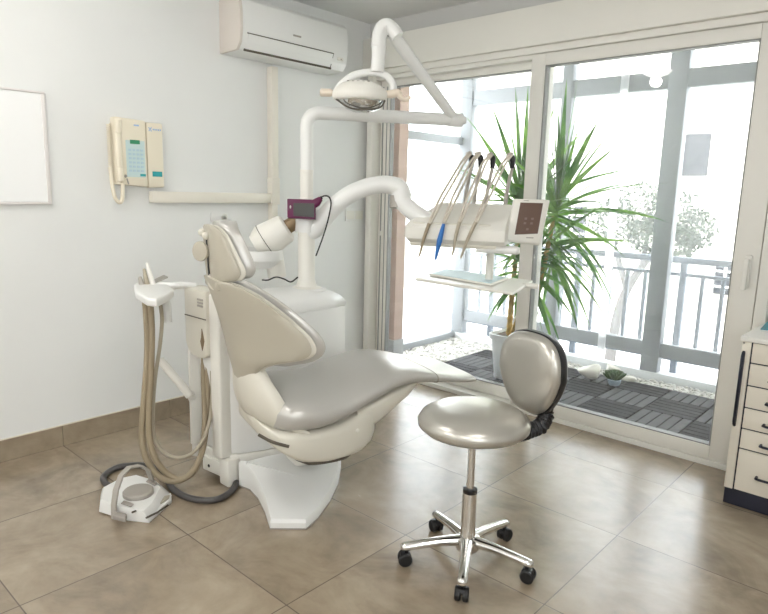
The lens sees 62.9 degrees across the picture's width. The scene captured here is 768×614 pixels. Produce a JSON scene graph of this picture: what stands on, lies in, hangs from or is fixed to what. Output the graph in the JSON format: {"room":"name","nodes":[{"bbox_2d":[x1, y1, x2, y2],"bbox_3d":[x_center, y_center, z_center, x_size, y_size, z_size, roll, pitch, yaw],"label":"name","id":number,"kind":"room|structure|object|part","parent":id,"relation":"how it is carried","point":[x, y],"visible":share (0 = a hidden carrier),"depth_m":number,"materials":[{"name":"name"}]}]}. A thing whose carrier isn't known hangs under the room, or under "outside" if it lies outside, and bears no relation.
{"room":"dental clinic","nodes":[
{"label":"dental clinic","id":0,"kind":"room"},
{"bbox_2d":[0,0,369,439],"bbox_3d":[-2.002,-0.464,2.735,0.150,2.490,5.710,11,14,41],"label":"wall","id":1,"kind":"structure","parent":0,"point":[72,326],"depth_m":3.33,"materials":[{"name":"paint"}]},
{"bbox_2d":[0,86,51,203],"bbox_3d":[-1.877,-0.704,2.693,0.021,0.520,0.815,11,14,41],"label":"canvas","id":2,"kind":"object","parent":1,"relation":"attached to","point":[25,178],"visible":1,"depth_m":2.91,"materials":[{"name":"white fabric"}]},
{"bbox_2d":[0,395,189,462],"bbox_3d":[-1.975,0.719,2.894,0.011,0.108,5.398,11,14,41],"label":"baseboard","id":3,"kind":"structure","parent":1,"relation":"attached to","point":[17,447],"depth_m":3.30,"materials":[{"name":"tile"}]},
{"bbox_2d":[106,116,163,203],"bbox_3d":[-1.296,-0.760,3.291,0.070,0.437,0.298,11,14,41],"label":"wall telephone","id":4,"kind":"object","parent":1,"relation":"attached to","point":[136,158],"visible":1,"depth_m":3.25,"materials":[{"name":"beige plastic"}]},
{"bbox_3d":[-1.369,-0.729,3.206,0.076,0.404,0.028,-2,11,-19],"label":"cord","id":5,"kind":"part","parent":4,"relation":"part of","materials":[{"name":"beige plastic"}]},
{"bbox_2d":[149,66,279,219],"bbox_3d":[-0.961,-0.943,3.640,0.054,0.975,0.852,11,14,41],"label":"duct","id":6,"kind":"object","parent":1,"relation":"attached to","point":[272,197],"visible":0.89,"depth_m":3.86,"materials":[{"name":"white plastic"}]},
{"bbox_2d":[210,213,228,221],"bbox_3d":[-0.979,-0.534,3.738,0.013,0.055,0.120,11,14,41],"label":"wall socket","id":7,"kind":"object","parent":1,"relation":"attached to","point":[214,216],"visible":0.84,"depth_m":3.73,"materials":[{"name":"white plastic"}]},
{"bbox_2d":[219,0,347,74],"bbox_3d":[-0.583,-1.627,3.799,0.212,0.290,0.820,11,14,41],"label":"air conditioner","id":8,"kind":"object","parent":1,"relation":"attached to","point":[254,30],"visible":1,"depth_m":3.67,"materials":[{"name":"white plastic"}]},
{"bbox_2d":[345,209,362,220],"bbox_3d":[-0.215,-0.669,4.560,0.015,0.090,0.180,11,14,41],"label":"light switch","id":9,"kind":"object","parent":1,"relation":"attached to","point":[350,214],"visible":0.97,"depth_m":4.55,"materials":[{"name":"white plastic"}]},
{"bbox_2d":[0,383,767,613],"bbox_3d":[-0.440,1.139,1.450,4.600,0.120,5.570,11,14,41],"label":"floor","id":10,"kind":"structure","parent":0,"point":[606,525],"depth_m":2.46,"materials":[{"name":"tile"}]},
{"bbox_2d":[99,462,238,522],"bbox_3d":[-1.006,0.725,2.801,0.627,0.178,0.582,11,14,41],"label":"foot pedal","id":11,"kind":"object","parent":10,"relation":"on","point":[136,498],"visible":0.88,"depth_m":2.63,"materials":[{"name":"white plastic"}]},
{"bbox_3d":[-1.062,0.750,2.638,0.041,0.172,0.265,4,11,14],"label":"strap handle","id":12,"kind":"part","parent":11,"relation":"part of","materials":[{"name":"beige plastic"}]},
{"bbox_3d":[-0.983,0.836,2.632,0.126,0.022,0.224,4,11,11],"label":"plate","id":13,"kind":"part","parent":11,"relation":"part of","materials":[{"name":"white plastic"}]},
{"bbox_2d":[159,172,345,486],"bbox_3d":[-0.605,0.071,2.993,0.834,1.414,0.426,-7,13,-39],"label":"dental unit","id":14,"kind":"object","parent":10,"relation":"on","point":[231,440],"visible":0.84,"depth_m":2.91,"materials":[{"name":"white plastic"}]},
{"bbox_2d":[134,263,212,483],"bbox_3d":[-0.978,0.286,2.807,0.576,0.952,0.384,11,14,41],"label":"holder","id":15,"kind":"object","parent":14,"relation":"attached to","point":[151,292],"visible":0.94,"depth_m":2.74,"materials":[{"name":"white plastic"}]},
{"bbox_3d":[-1.061,-0.080,2.758,0.066,0.104,0.029,11,14,41],"label":"suction handle","id":16,"kind":"part","parent":15,"relation":"part of","materials":[{"name":"beige plastic"}]},
{"bbox_3d":[-1.046,-0.098,2.773,0.027,0.138,0.085,-6,13,-36],"label":"suction handle","id":17,"kind":"part","parent":15,"relation":"part of","materials":[{"name":"beige plastic"}]},
{"bbox_3d":[-1.028,-0.114,2.783,0.100,0.160,0.026,11,14,41],"label":"suction handle","id":18,"kind":"part","parent":15,"relation":"part of","materials":[{"name":"white plastic"}]},
{"bbox_3d":[-0.971,0.013,2.810,0.041,0.110,0.040,11,14,41],"label":"suction handle","id":19,"kind":"part","parent":15,"relation":"part of","materials":[{"name":"white plastic"}]},
{"bbox_3d":[-0.925,-0.090,2.813,0.163,0.049,0.051,-1,11,-12],"label":"holder arm","id":20,"kind":"part","parent":15,"relation":"part of","materials":[{"name":"white plastic"}]},
{"bbox_3d":[-0.805,-0.018,2.747,0.045,0.037,0.003,11,14,41],"label":"label plate","id":21,"kind":"part","parent":14,"relation":"part of","materials":[{"name":"beige plastic"}]},
{"bbox_2d":[248,247,282,268],"bbox_3d":[-0.612,-0.236,3.050,0.236,0.086,0.236,11,14,41],"label":"bowl","id":22,"kind":"object","parent":14,"relation":"on","point":[263,257],"depth_m":2.98,"materials":[{"name":"white ceramic"}]},
{"bbox_3d":[-0.377,-0.361,3.050,0.150,0.574,0.150,11,14,41],"label":"post","id":23,"kind":"part","parent":14,"relation":"part of","materials":[{"name":"white plastic"}]},
{"bbox_2d":[287,195,331,255],"bbox_3d":[-0.353,-0.386,2.968,0.208,0.286,0.059,1,10,-3],"label":"camera","id":24,"kind":"object","parent":14,"relation":"attached to","point":[296,208],"visible":1,"depth_m":2.94,"materials":[{"name":"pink plastic"}]},
{"bbox_2d":[300,18,466,171],"bbox_3d":[0.041,-0.949,2.875,0.821,0.664,0.374,-1,11,-13],"label":"light","id":25,"kind":"object","parent":14,"relation":"on","point":[362,100],"visible":0.99,"depth_m":2.84,"materials":[{"name":"white plastic"}]},
{"bbox_3d":[-0.028,-0.803,3.047,0.754,0.300,0.061,-1,11,-13],"label":"swivel arm","id":26,"kind":"part","parent":25,"relation":"part of","materials":[{"name":"white plastic"}]},
{"bbox_3d":[0.191,-1.070,2.942,0.465,0.373,0.058,-8,14,-41],"label":"spring arm","id":27,"kind":"part","parent":25,"relation":"part of","materials":[{"name":"white plastic"}]},
{"bbox_2d":[307,151,548,294],"bbox_3d":[0.223,-0.439,3.049,1.121,0.628,0.566,6,11,22],"label":"console","id":28,"kind":"object","parent":14,"relation":"attached to","point":[484,227],"visible":0.98,"depth_m":2.88,"materials":[{"name":"white plastic"}]},
{"bbox_3d":[-0.127,-0.475,3.022,0.517,0.317,0.096,2,10,1],"label":"carrying arm","id":29,"kind":"part","parent":28,"relation":"part of","materials":[{"name":"white plastic"}]},
{"bbox_3d":[0.405,-0.578,3.041,0.044,0.202,0.022,5,11,17],"label":"whip arm","id":30,"kind":"part","parent":28,"relation":"part of","materials":[{"name":"beige plastic"}]},
{"bbox_2d":[429,269,508,285],"bbox_3d":[0.404,-0.149,3.074,0.259,0.012,0.505,-8,14,-43],"label":"tray","id":31,"kind":"object","parent":28,"relation":"on","point":[471,277],"visible":1,"depth_m":3.03,"materials":[{"name":"white plastic"}]},
{"bbox_3d":[0.446,-0.574,3.028,0.044,0.202,0.022,5,11,17],"label":"whip arm","id":32,"kind":"part","parent":28,"relation":"part of","materials":[{"name":"beige plastic"}]},
{"bbox_2d":[415,253,538,294],"bbox_3d":[0.445,-0.210,3.027,0.674,0.196,0.425,11,14,41],"label":"tray","id":33,"kind":"object","parent":28,"relation":"on","point":[511,286],"depth_m":2.92,"materials":[{"name":"white plastic"}]},
{"bbox_3d":[0.501,-0.570,3.011,0.044,0.202,0.022,5,11,17],"label":"whip arm","id":34,"kind":"part","parent":28,"relation":"part of","materials":[{"name":"beige plastic"}]},
{"bbox_3d":[0.590,-0.562,2.984,0.044,0.202,0.022,5,11,17],"label":"whip arm","id":35,"kind":"part","parent":28,"relation":"part of","materials":[{"name":"beige plastic"}]},
{"bbox_3d":[0.649,-0.384,2.843,0.196,0.206,0.063,1,10,0],"label":"control panel","id":36,"kind":"part","parent":28,"relation":"part of","materials":[{"name":"white plastic"}]},
{"bbox_2d":[192,220,475,529],"bbox_3d":[-0.209,0.240,2.686,1.171,1.212,0.669,-4,12,-29],"label":"dental chair","id":37,"kind":"object","parent":10,"relation":"on","point":[320,414],"visible":1,"depth_m":2.40,"materials":[{"name":"leatherette upholstery"},{"name":"cream plastic"},{"name":"white plastic"}]},
{"bbox_3d":[-0.665,-0.205,2.305,0.074,0.074,0.043,7,12,29],"label":"headrest knob","id":38,"kind":"part","parent":37,"relation":"part of","materials":[{"name":"beige plastic"}]},
{"bbox_3d":[-0.489,0.026,2.430,0.315,0.332,0.581,-4,12,-29],"label":"backrest","id":39,"kind":"part","parent":37,"relation":"part of","materials":[{"name":"beige leather"}]},
{"bbox_3d":[-0.339,0.767,2.784,0.496,0.126,0.551,-4,12,-29],"label":"floor plate","id":40,"kind":"part","parent":37,"relation":"part of","materials":[{"name":"white plastic"}]},
{"bbox_3d":[-0.092,0.320,2.718,0.947,0.199,0.544,-4,12,-29],"label":"seat","id":41,"kind":"part","parent":37,"relation":"part of","materials":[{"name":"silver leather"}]},
{"bbox_2d":[397,329,567,601],"bbox_3d":[0.346,0.517,2.264,0.494,0.846,0.540,11,14,41],"label":"stool","id":42,"kind":"object","parent":10,"relation":"on","point":[533,364],"visible":1,"depth_m":2.23,"materials":[{"name":"grey leather"}]},
{"bbox_3d":[0.169,0.857,2.283,0.215,0.054,0.048,0,11,-7],"label":"leg","id":43,"kind":"part","parent":42,"relation":"part of","materials":[{"name":"silver metal"}]},
{"bbox_3d":[0.248,0.834,2.422,0.048,0.054,0.215,-3,11,-24],"label":"leg","id":44,"kind":"part","parent":42,"relation":"part of","materials":[{"name":"silver metal"}]},
{"bbox_2d":[458,587,464,595],"bbox_3d":[0.259,0.942,2.087,0.036,0.022,0.040,3,11,11],"label":"hood","id":45,"kind":"object","parent":42,"relation":"attached to","point":[461,590],"depth_m":2.07,"materials":[{"name":"black plastic"}]},
{"bbox_3d":[0.278,0.881,2.167,0.048,0.054,0.215,3,11,11],"label":"leg","id":46,"kind":"part","parent":42,"relation":"part of","materials":[{"name":"silver metal"}]},
{"bbox_3d":[0.317,0.394,2.214,0.396,0.089,0.396,11,14,41],"label":"seat","id":47,"kind":"part","parent":42,"relation":"part of","materials":[{"name":"grey"}]},
{"bbox_3d":[0.407,0.843,2.391,0.215,0.054,0.048,-8,14,-42],"label":"leg","id":48,"kind":"part","parent":42,"relation":"part of","materials":[{"name":"silver metal"}]},
{"bbox_2d":[499,527,506,534],"bbox_3d":[0.472,0.878,2.460,0.040,0.022,0.036,-8,14,-42],"label":"hood","id":49,"kind":"object","parent":42,"relation":"attached to","point":[503,531],"depth_m":2.45,"materials":[{"name":"black plastic"}]},
{"bbox_3d":[0.425,0.873,2.233,0.215,0.054,0.048,7,12,29],"label":"leg","id":50,"kind":"part","parent":42,"relation":"part of","materials":[{"name":"silver metal"}]},
{"bbox_3d":[0.526,0.243,2.303,0.045,0.301,0.301,-5,12,-31],"label":"backrest","id":51,"kind":"part","parent":42,"relation":"part of","materials":[{"name":"grey"}]},
{"bbox_2d":[723,323,767,515],"bbox_3d":[1.873,0.519,2.676,0.621,0.768,0.451,11,14,41],"label":"base cabinet","id":52,"kind":"object","parent":10,"relation":"on","point":[746,475],"visible":0.98,"depth_m":2.69,"materials":[{"name":"beige laminate"}]},
{"bbox_3d":[1.523,0.353,2.696,0.014,0.338,0.028,11,14,41],"label":"handle","id":53,"kind":"part","parent":52,"relation":"part of","materials":[{"name":"black paint"}]},
{"bbox_3d":[1.756,0.747,2.570,0.561,0.187,0.018,11,14,41],"label":"drawer","id":54,"kind":"part","parent":52,"relation":"part of","materials":[{"name":"beige laminate"}]},
{"bbox_3d":[1.760,0.607,2.544,0.561,0.085,0.018,11,14,41],"label":"drawer","id":55,"kind":"part","parent":52,"relation":"part of","materials":[{"name":"beige laminate"}]},
{"bbox_2d":[741,323,767,344],"bbox_3d":[1.889,0.151,2.617,0.621,0.022,0.430,11,14,41],"label":"countertop","id":56,"kind":"structure","parent":52,"relation":"on","point":[755,335],"depth_m":2.66,"materials":[{"name":"white stone"}]},
{"bbox_2d":[761,322,767,332],"bbox_3d":[1.833,0.108,2.740,0.304,0.014,0.214,9,13,37],"label":"magazine","id":57,"kind":"object","parent":56,"relation":"on","point":[764,328],"visible":1,"depth_m":2.76,"materials":[{"name":"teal paper"}]},
{"bbox_3d":[1.762,0.516,2.527,0.561,0.088,0.018,11,14,41],"label":"drawer","id":58,"kind":"part","parent":52,"relation":"part of","materials":[{"name":"beige laminate"}]},
{"bbox_3d":[1.764,0.422,2.510,0.561,0.092,0.018,11,14,41],"label":"drawer","id":59,"kind":"part","parent":52,"relation":"part of","materials":[{"name":"beige laminate"}]},
{"bbox_3d":[1.767,0.325,2.492,0.561,0.093,0.018,11,14,41],"label":"drawer","id":60,"kind":"part","parent":52,"relation":"part of","materials":[{"name":"beige laminate"}]},
{"bbox_3d":[1.769,0.232,2.475,0.561,0.084,0.018,11,14,41],"label":"drawer","id":61,"kind":"part","parent":52,"relation":"part of","materials":[{"name":"beige laminate"}]},
{"bbox_3d":[1.710,0.756,2.578,0.336,0.011,0.033,11,14,41],"label":"drawer handle","id":62,"kind":"part","parent":52,"relation":"part of","materials":[{"name":"black paint"}]},
{"bbox_2d":[293,0,477,23],"bbox_3d":[-0.265,-1.461,1.095,4.600,0.150,5.900,11,14,41],"label":"ceiling","id":63,"kind":"structure","parent":0,"point":[367,11],"depth_m":4.01,"materials":[{"name":"white paint"}]},
{"bbox_2d":[389,87,409,339],"bbox_3d":[0.040,-0.893,4.761,0.265,2.300,0.100,11,14,41],"label":"brick pier","id":64,"kind":"object","parent":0,"point":[401,131],"visible":0.14,"depth_m":4.73,"materials":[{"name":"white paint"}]},
{"bbox_2d":[402,324,450,338],"bbox_3d":[1.814,0.717,4.256,5.000,0.204,1.500,11,14,41],"label":"balcony slab","id":65,"kind":"object","parent":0,"point":[431,329],"visible":0.11,"depth_m":6.13,"materials":[{"name":"concrete"}]},
{"bbox_2d":[388,338,402,353],"bbox_3d":[0.008,0.333,4.987,0.283,0.205,0.118,11,14,41],"label":"plinth","id":66,"kind":"object","parent":65,"relation":"on","point":[395,346],"visible":0.24,"depth_m":4.87,"materials":[{"name":"concrete"}]},
{"bbox_2d":[431,341,714,398],"bbox_3d":[1.220,0.520,4.644,2.955,0.014,0.890,11,14,41],"label":"gravel bed","id":67,"kind":"object","parent":65,"relation":"on","point":[447,341],"visible":0.09,"depth_m":4.93,"materials":[{"name":"white gravel"}]},
{"bbox_2d":[403,333,714,398],"bbox_3d":[1.222,0.504,4.637,2.962,0.039,0.902,11,14,41],"label":"pebbles","id":68,"kind":"object","parent":67,"relation":"on","point":[441,352],"visible":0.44,"depth_m":5.18,"materials":[{"name":"white gravel"}]},
{"bbox_2d":[606,363,620,370],"bbox_3d":[1.681,0.467,4.595,0.103,0.088,0.102,6,11,22],"label":"stone","id":69,"kind":"object","parent":68,"relation":"on","point":[609,366],"visible":0.5,"depth_m":4.57,"materials":[{"name":"white stone"}]},
{"bbox_2d":[403,50,756,372],"bbox_3d":[1.358,-0.690,4.380,2.750,2.496,0.995,11,14,41],"label":"pergola frame","id":70,"kind":"structure","parent":65,"relation":"on","point":[681,77],"depth_m":4.54,"materials":[{"name":"grey metal"}]},
{"bbox_2d":[454,332,716,392],"bbox_3d":[1.645,0.446,4.918,2.720,0.081,0.100,11,14,41],"label":"trim","id":71,"kind":"structure","parent":65,"relation":"on","point":[666,377],"depth_m":4.66,"materials":[{"name":"white"}]},
{"bbox_2d":[449,243,731,373],"bbox_3d":[1.812,0.019,4.976,3.150,0.915,0.050,11,14,41],"label":"balcony railing","id":72,"kind":"object","parent":65,"relation":"on","point":[685,261],"visible":0.23,"depth_m":4.78,"materials":[{"name":"grey metal"}]},
{"bbox_3d":[0.985,-0.116,5.720,0.044,0.870,0.044,11,14,41],"label":"post","id":73,"kind":"part","parent":72,"relation":"part of","materials":[{"name":"grey metal"}]},
{"bbox_3d":[1.582,-0.002,5.185,0.044,0.870,0.044,11,14,41],"label":"post","id":74,"kind":"part","parent":72,"relation":"part of","materials":[{"name":"grey metal"}]},
{"bbox_3d":[1.805,0.302,5.028,3.150,0.060,0.050,11,14,41],"label":"rail","id":75,"kind":"part","parent":72,"relation":"part of","materials":[{"name":"grey metal"}]},
{"bbox_3d":[1.820,-0.305,4.916,3.150,0.025,0.030,11,14,41],"label":"rail","id":76,"kind":"part","parent":72,"relation":"part of","materials":[{"name":"grey metal"}]},
{"bbox_3d":[1.822,-0.408,4.897,3.150,0.045,0.050,11,14,41],"label":"rail","id":77,"kind":"part","parent":72,"relation":"part of","materials":[{"name":"grey metal"}]},
{"bbox_3d":[2.180,0.111,4.650,0.044,0.870,0.044,11,14,41],"label":"post","id":78,"kind":"part","parent":72,"relation":"part of","materials":[{"name":"grey metal"}]},
{"bbox_3d":[1.368,0.598,4.259,2.205,0.008,0.930,11,14,41],"label":"deck underlay","id":79,"kind":"object","parent":65,"relation":"on","visible":0},
{"bbox_2d":[444,350,713,440],"bbox_3d":[1.366,0.581,4.250,2.201,0.028,0.920,11,14,41],"label":"deck","id":80,"kind":"object","parent":79,"relation":"on","point":[698,430],"visible":0.3,"depth_m":4.01,"materials":[{"name":"grey wood"}]},
{"bbox_2d":[622,376,636,381],"bbox_3d":[1.752,0.513,4.509,0.105,0.034,0.082,3,11,7],"label":"stone","id":81,"kind":"object","parent":80,"relation":"on","point":[626,378],"visible":0.9,"depth_m":4.48,"materials":[{"name":"white stone"}]},
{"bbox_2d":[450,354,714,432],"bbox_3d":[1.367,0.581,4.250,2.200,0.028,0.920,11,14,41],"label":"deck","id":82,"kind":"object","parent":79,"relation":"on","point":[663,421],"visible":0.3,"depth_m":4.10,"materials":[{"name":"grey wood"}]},
{"bbox_2d":[489,329,506,379],"bbox_3d":[0.903,0.346,4.477,0.268,0.328,0.268,11,14,41],"label":"pot","id":83,"kind":"object","parent":82,"relation":"on","point":[498,337],"depth_m":4.44,"materials":[{"name":"white ceramic"}]},
{"bbox_2d":[455,80,665,379],"bbox_3d":[1.087,-0.463,4.198,1.140,2.029,1.588,-3,11,-25],"label":"dracaena","id":84,"kind":"object","parent":82,"relation":"on","point":[556,193],"visible":0.56,"depth_m":4.08,"materials":[{"name":"green plant"}]},
{"bbox_3d":[0.911,-0.221,4.381,0.083,0.882,0.057,11,14,41],"label":"stem","id":85,"kind":"part","parent":84,"relation":"part of","materials":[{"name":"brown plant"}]},
{"bbox_3d":[0.918,0.013,4.331,0.035,0.446,0.117,-3,12,-25],"label":"stem","id":86,"kind":"part","parent":84,"relation":"part of","materials":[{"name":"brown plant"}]},
{"bbox_3d":[1.020,-0.206,4.253,0.247,0.921,0.045,11,14,41],"label":"stem","id":87,"kind":"part","parent":84,"relation":"part of","materials":[{"name":"green plant"}]},
{"bbox_2d":[578,364,600,378],"bbox_3d":[1.472,0.460,4.504,0.157,0.112,0.123,6,11,22],"label":"stone","id":88,"kind":"object","parent":82,"relation":"on","point":[592,371],"visible":1,"depth_m":4.46,"materials":[{"name":"white stone"}]},
{"bbox_2d":[603,369,626,385],"bbox_3d":[1.612,0.490,4.390,0.145,0.111,0.152,11,14,41],"label":"potted succulent","id":89,"kind":"object","parent":82,"relation":"on","point":[614,376],"visible":1,"depth_m":4.36,"materials":[{"name":"green plant"}]},
{"bbox_2d":[608,379,620,385],"bbox_3d":[1.611,0.525,4.390,0.092,0.043,0.092,11,14,41],"label":"bowl","id":90,"kind":"object","parent":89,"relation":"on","point":[613,382],"depth_m":4.36,"materials":[{"name":"ceramic"}]},
{"bbox_2d":[370,0,561,37],"bbox_3d":[0.929,-1.752,3.607,2.660,0.130,0.140,11,14,41],"label":"wall","id":91,"kind":"structure","parent":0,"point":[479,8],"depth_m":3.92,"materials":[{"name":"white paint"}]},
{"bbox_2d":[363,0,767,68],"bbox_3d":[0.854,-1.586,3.559,2.660,0.212,0.069,11,14,41],"label":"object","id":92,"kind":"structure","parent":91,"relation":"attached to","point":[564,20],"depth_m":3.45,"materials":[{"name":"white"}]},
{"label":"outside","id":93,"kind":"structure","parent":0,"visible":0},
{"bbox_2d":[403,283,722,381],"bbox_3d":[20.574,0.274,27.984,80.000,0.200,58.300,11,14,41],"label":"parapet wall","id":94,"kind":"structure","parent":93,"point":[427,304],"depth_m":23.55,"materials":[{"name":"white paint"}]},
{"bbox_2d":[404,190,442,286],"bbox_3d":[-4.356,-4.168,34.782,13.400,4.850,9.400,11,14,41],"label":"house","id":95,"kind":"structure","parent":94,"relation":"on","point":[415,266],"depth_m":32.06,"materials":[{"name":"white paint"}]},
{"bbox_2d":[439,42,758,328],"bbox_3d":[16.011,-4.056,23.485,30.600,12.480,6.600,11,14,41],"label":"apartment building","id":96,"kind":"structure","parent":94,"relation":"on","point":[718,116],"depth_m":24.44,"materials":[{"name":"white"}]},
{"bbox_2d":[587,177,718,360],"bbox_3d":[6.295,-0.492,15.220,3.038,5.245,1.533,11,14,41],"label":"street tree","id":97,"kind":"object","parent":94,"relation":"on","point":[690,237],"visible":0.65,"depth_m":14.78,"materials":[{"name":"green plant"}]},
{"bbox_3d":[6.335,-2.112,14.921,3.038,1.949,1.533,11,14,41],"label":"crown","id":98,"kind":"part","parent":97,"relation":"part of","materials":[{"name":"green plant"}]},
{"bbox_3d":[2.486,-0.291,2.401,1.640,2.490,0.140,11,14,41],"label":"wall window","id":99,"kind":"structure","parent":0,"visible":0},
{"bbox_2d":[363,12,767,470],"bbox_3d":[0.873,-0.421,3.808,2.625,2.168,0.135,11,14,41],"label":"sliding door frame","id":100,"kind":"structure","parent":99,"relation":"attached to","point":[523,55],"depth_m":3.74,"materials":[{"name":"white metal"}]},
{"bbox_2d":[376,62,554,399],"bbox_3d":[0.454,-0.503,4.221,1.322,2.090,0.070,11,14,41],"label":"door","id":101,"kind":"structure","parent":100,"relation":"attached to","point":[494,388],"depth_m":4.46,"materials":[{"name":"white metal"}]},
{"bbox_2d":[510,22,767,463],"bbox_3d":[1.294,-0.324,3.360,1.275,2.090,0.099,11,14,41],"label":"door","id":102,"kind":"structure","parent":100,"relation":"attached to","point":[753,202],"depth_m":3.11,"materials":[{"name":"white metal"}]},
{"bbox_3d":[1.709,-0.162,2.964,0.030,0.165,0.045,11,14,41],"label":"handle","id":103,"kind":"part","parent":102,"relation":"part of","materials":[{"name":"white metal"}]}
]}

